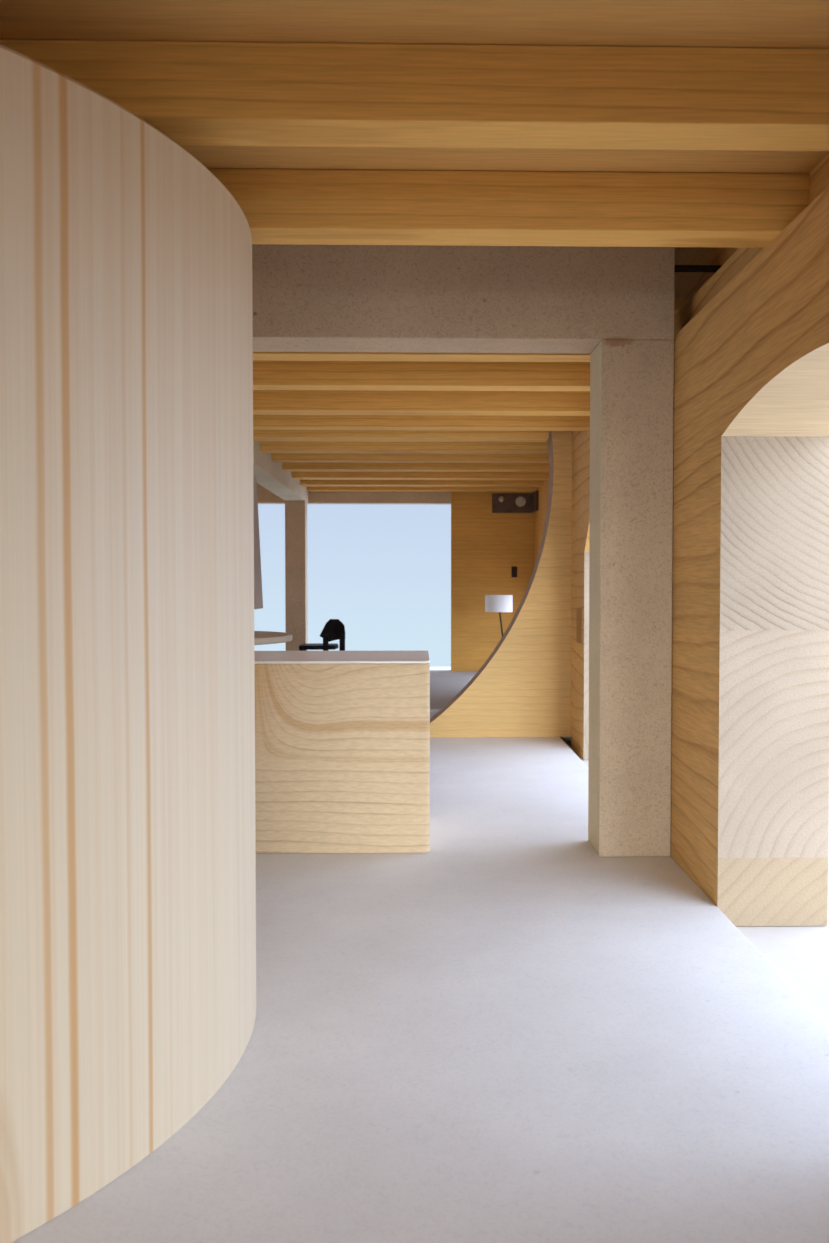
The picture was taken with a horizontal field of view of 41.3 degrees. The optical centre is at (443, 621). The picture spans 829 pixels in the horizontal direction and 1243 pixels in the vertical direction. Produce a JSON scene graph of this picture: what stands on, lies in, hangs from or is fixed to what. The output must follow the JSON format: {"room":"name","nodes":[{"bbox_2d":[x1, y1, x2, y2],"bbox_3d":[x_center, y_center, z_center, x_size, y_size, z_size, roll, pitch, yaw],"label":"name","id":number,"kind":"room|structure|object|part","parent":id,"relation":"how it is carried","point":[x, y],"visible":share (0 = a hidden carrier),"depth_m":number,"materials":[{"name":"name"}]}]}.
{"room":"house hallway","nodes":[
{"label":"house hallway","id":0,"kind":"room"},
{"bbox_2d":[0,0,828,315],"bbox_3d":[-1.537,-1.906,5.767,5.992,0.793,15.520,0,2,-1],"label":"ceiling","id":1,"kind":"structure","parent":0,"point":[632,23],"depth_m":2.62,"materials":[{"name":"brown wood"}]},
{"bbox_2d":[253,430,548,441],"bbox_3d":[-0.364,-1.507,8.561,2.337,0.186,0.245,0,2,-1],"label":"joist","id":2,"kind":"object","parent":1,"relation":"attached to","point":[258,435],"visible":0.26,"depth_m":8.45,"materials":[{"name":"brown wood"}]},
{"bbox_2d":[259,439,548,453],"bbox_3d":[-0.177,-1.534,9.364,2.747,0.186,0.217,0,2,-1],"label":"joist","id":3,"kind":"object","parent":1,"relation":"attached to","point":[265,446],"visible":0.27,"depth_m":9.26,"materials":[{"name":"brown wood"}]},
{"bbox_2d":[271,453,548,462],"bbox_3d":[-0.193,-1.558,10.087,2.747,0.186,0.170,0,2,-1],"label":"joist","id":4,"kind":"object","parent":1,"relation":"attached to","point":[275,457],"visible":0.24,"depth_m":10.01,"materials":[{"name":"brown wood"}]},
{"bbox_2d":[0,39,828,150],"bbox_3d":[-1.537,-1.314,2.726,5.452,0.186,0.165,0,2,-1],"label":"joist","id":5,"kind":"object","parent":1,"relation":"attached to","point":[193,93],"visible":1,"depth_m":2.69,"materials":[{"name":"brown wood"}]},
{"bbox_2d":[282,462,548,471],"bbox_3d":[-0.212,-1.585,10.892,2.747,0.186,0.200,0,2,-1],"label":"joist","id":6,"kind":"object","parent":1,"relation":"attached to","point":[286,466],"visible":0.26,"depth_m":10.80,"materials":[{"name":"brown wood"}]},
{"bbox_2d":[292,472,548,479],"bbox_3d":[-0.231,-1.613,11.731,2.747,0.186,0.220,0,2,-1],"label":"joist","id":7,"kind":"object","parent":1,"relation":"attached to","point":[295,475],"visible":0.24,"depth_m":11.63,"materials":[{"name":"brown wood"}]},
{"bbox_2d":[300,480,542,486],"bbox_3d":[-0.249,-1.639,12.530,2.747,0.186,0.220,0,2,-1],"label":"joist","id":8,"kind":"object","parent":1,"relation":"attached to","point":[366,483],"visible":0.44,"depth_m":12.43,"materials":[{"name":"brown wood"}]},
{"bbox_2d":[253,361,589,390],"bbox_3d":[-0.188,-1.433,6.316,2.587,0.186,0.165,0,2,-1],"label":"joist","id":9,"kind":"object","parent":1,"relation":"attached to","point":[267,375],"visible":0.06,"depth_m":6.24,"materials":[{"name":"brown wood"}]},
{"bbox_2d":[253,390,589,415],"bbox_3d":[-0.209,-1.463,7.230,2.587,0.186,0.195,0,2,-1],"label":"joist","id":10,"kind":"object","parent":1,"relation":"attached to","point":[265,402],"visible":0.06,"depth_m":7.14,"materials":[{"name":"brown wood"}]},
{"bbox_2d":[253,415,589,430],"bbox_3d":[-0.225,-1.487,7.957,2.587,0.186,0.170,0,2,-1],"label":"joist","id":11,"kind":"object","parent":1,"relation":"attached to","point":[260,422],"visible":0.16,"depth_m":7.88,"materials":[{"name":"brown wood"}]},
{"bbox_2d":[307,486,535,491],"bbox_3d":[-0.265,-1.663,13.255,2.747,0.186,0.170,0,2,-1],"label":"joist","id":12,"kind":"object","parent":1,"relation":"attached to","point":[309,488],"visible":0.34,"depth_m":13.18,"materials":[{"name":"brown wood"}]},
{"bbox_2d":[253,352,590,361],"bbox_3d":[-0.169,-1.405,5.476,2.587,0.186,0.165,0,2,-1],"label":"joist","id":13,"kind":"object","parent":1,"relation":"attached to","point":[257,356],"visible":0.04,"depth_m":5.44,"materials":[{"name":"brown wood"}]},
{"bbox_2d":[208,169,809,247],"bbox_3d":[-1.556,-1.341,3.543,5.452,0.186,0.170,0,2,-1],"label":"joist","id":14,"kind":"object","parent":1,"relation":"attached to","point":[279,206],"visible":0.55,"depth_m":3.50,"materials":[{"name":"brown wood"}]},
{"bbox_2d":[11,737,828,1242],"bbox_3d":[-1.596,1.180,3.356,5.360,0.082,11.900,0,2,-1],"label":"floor","id":15,"kind":"structure","parent":0,"point":[507,1030],"depth_m":2.86,"materials":[{"name":"grey concrete"}]},
{"bbox_2d":[0,44,255,1242],"bbox_3d":[-2.098,0.027,2.956,3.130,2.250,3.130,0,2,-1],"label":"curved wall","id":16,"kind":"structure","parent":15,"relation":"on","point":[128,839],"depth_m":2.28,"materials":[{"name":"brown wood"}]},
{"bbox_2d":[254,651,429,853],"bbox_3d":[-0.725,0.619,5.508,1.300,0.898,0.810,0,2,-1],"label":"kitchen island","id":17,"kind":"object","parent":15,"relation":"on","point":[342,738],"depth_m":5.11,"materials":[{"name":"brown wood"}]},
{"bbox_2d":[254,651,429,663],"bbox_3d":[-0.725,0.176,5.494,1.300,0.012,0.810,0,2,-1],"label":"countertop","id":18,"kind":"structure","parent":17,"relation":"on","point":[260,657],"depth_m":5.34,"materials":[{"name":"grey stone"}]},
{"bbox_2d":[588,339,673,856],"bbox_3d":[0.875,-0.103,5.186,0.332,2.362,0.330,0,2,-1],"label":"pillar","id":19,"kind":"structure","parent":15,"relation":"on","point":[632,381],"depth_m":5.02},
{"bbox_2d":[252,244,674,352],"bbox_3d":[-1.638,-1.560,5.070,5.358,0.558,0.310,0,2,-1],"label":"beam","id":20,"kind":"structure","parent":19,"relation":"on","point":[306,298],"depth_m":4.96,"materials":[{"name":"concrete"}]},
{"bbox_2d":[675,265,720,271],"bbox_3d":[1.162,-1.635,5.096,0.242,0.032,0.032,0,2,-1],"label":"rod","id":21,"kind":"object","parent":20,"relation":"attached to","point":[678,268],"visible":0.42,"depth_m":5.08,"materials":[{"name":"black metal"}]},
{"bbox_2d":[451,492,533,670],"bbox_3d":[0.595,-0.580,13.545,1.015,2.371,0.160,0,2,-1],"label":"wall","id":22,"kind":"structure","parent":0,"point":[486,545],"depth_m":13.46,"materials":[{"name":"brown wood"}]},
{"bbox_2d":[512,567,516,576],"bbox_3d":[0.862,-0.607,13.455,0.065,0.130,0.030,0,2,-1],"label":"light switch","id":23,"kind":"object","parent":22,"relation":"attached to","point":[514,569],"visible":1,"depth_m":13.44,"materials":[{"name":"black plastic"}]},
{"bbox_2d":[492,490,537,512],"bbox_3d":[0.850,-1.436,13.192,0.510,0.235,0.500,0,2,-1],"label":"speaker","id":24,"kind":"object","parent":22,"relation":"attached to","point":[501,503],"visible":1,"depth_m":13.41,"materials":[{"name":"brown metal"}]},
{"bbox_2d":[430,670,570,740],"bbox_3d":[-1.650,0.814,11.460,5.620,0.277,4.318,0,2,-1],"label":"floor","id":25,"kind":"structure","parent":0,"point":[445,685],"depth_m":11.55,"materials":[{"name":"grey concrete"}]},
{"bbox_2d":[254,631,291,644],"bbox_3d":[-2.511,0.421,10.165,2.200,0.595,2.200,0,2,-1],"label":"round table","id":26,"kind":"object","parent":25,"relation":"on","point":[260,637],"visible":0.12,"depth_m":9.85,"materials":[{"name":"brown wood"}]},
{"bbox_2d":[285,501,307,650],"bbox_3d":[-1.753,-0.402,13.082,0.238,2.045,0.250,0,2,-1],"label":"pillar","id":27,"kind":"structure","parent":25,"relation":"on","point":[296,563],"depth_m":12.96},
{"bbox_2d":[253,441,308,502],"bbox_3d":[-1.668,-1.461,9.276,0.238,0.326,8.090,0,2,-1],"label":"beam","id":28,"kind":"structure","parent":27,"relation":"on","point":[269,474],"depth_m":10.63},
{"bbox_2d":[253,477,262,608],"bbox_3d":[-1.993,-0.722,10.139,0.573,1.210,0.499,0,2,-1],"label":"hood","id":29,"kind":"object","parent":28,"relation":"hanging from","point":[258,598],"visible":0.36,"depth_m":10.15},
{"bbox_2d":[299,619,344,650],"bbox_3d":[-1.329,0.316,12.040,0.499,0.680,0.470,0,2,-1],"label":"lounge chair","id":30,"kind":"object","parent":25,"relation":"on","point":[334,629],"visible":0.62,"depth_m":12.00,"materials":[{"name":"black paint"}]},
{"bbox_3d":[-1.366,0.274,12.038,0.425,0.045,0.470,0,2,-1],"label":"seat","id":31,"kind":"part","parent":30,"relation":"part of","materials":[{"name":"black paint"}]},
{"bbox_3d":[-1.291,0.407,12.011,0.058,0.500,0.045,0,2,-1],"label":"leg","id":32,"kind":"part","parent":30,"relation":"part of","materials":[{"name":"black paint"}]},
{"bbox_3d":[-1.217,0.099,12.038,0.276,0.246,0.168,0,2,-1],"label":"backrest","id":33,"kind":"part","parent":30,"relation":"part of","materials":[{"name":"black paint"}]},
{"bbox_3d":[-1.110,0.387,12.015,0.060,0.540,0.045,0,2,-1],"label":"leg","id":34,"kind":"part","parent":30,"relation":"part of","materials":[{"name":"black paint"}]},
{"bbox_2d":[485,595,512,636],"bbox_3d":[0.659,0.161,12.831,0.360,0.938,0.320,0,2,-1],"label":"floor lamp","id":35,"kind":"object","parent":25,"relation":"on","point":[493,603],"visible":0.7,"depth_m":12.69,"materials":[{"name":"white fabric"}]},
{"bbox_3d":[0.639,-0.210,12.818,0.320,0.196,0.320,0,2,-1],"label":"lamp shade","id":36,"kind":"part","parent":35,"relation":"part of","materials":[{"name":"white fabric"}]},
{"bbox_2d":[430,431,571,736],"bbox_3d":[0.465,-0.336,9.157,1.476,2.565,0.300,0,2,-1],"label":"wall","id":37,"kind":"structure","parent":0,"point":[523,688],"depth_m":9.03,"materials":[{"name":"brown wood"}]},
{"bbox_2d":[534,480,548,565],"bbox_3d":[1.244,-0.369,11.335,0.182,2.645,4.620,0,2,-1],"label":"wall","id":38,"kind":"structure","parent":0,"point":[540,514],"depth_m":12.76,"materials":[{"name":"brown wood"}]},
{"bbox_2d":[571,314,676,759],"bbox_3d":[1.258,-0.232,7.197,0.342,2.645,3.660,0,2,-1],"label":"wall","id":39,"kind":"structure","parent":0,"point":[580,439],"depth_m":8.47,"materials":[{"name":"brown wood"}]},
{"bbox_2d":[576,608,581,642],"bbox_3d":[1.053,0.031,8.577,0.009,0.270,0.230,0,2,-1],"label":"wall inset","id":40,"kind":"structure","parent":39,"relation":"attached to","point":[578,610],"depth_m":8.52},
{"bbox_2d":[670,153,828,925],"bbox_3d":[1.335,-0.053,1.800,0.432,2.645,7.140,0,2,-1],"label":"wall","id":41,"kind":"structure","parent":0,"point":[750,716],"depth_m":4.26,"materials":[{"name":"brown wood"}]},
{"bbox_3d":[-4.424,-0.173,5.408,0.200,2.645,16.220,0,2,-1],"label":"wall","id":42,"kind":"structure","parent":0,"visible":0},
{"bbox_2d":[257,483,450,503],"bbox_3d":[-2.209,-1.600,13.408,4.594,0.323,0.199,0,2,-1],"label":"beam","id":43,"kind":"structure","parent":42,"relation":"attached to","point":[265,496],"depth_m":13.34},
{"label":"outside","id":44,"kind":"structure","parent":0,"visible":0},
{"bbox_2d":[430,667,828,1026],"bbox_3d":[0.933,1.258,3.015,30.000,0.050,29.900,0,2,-1],"label":"ground","id":45,"kind":"structure","parent":44,"point":[799,954],"depth_m":3.98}
]}

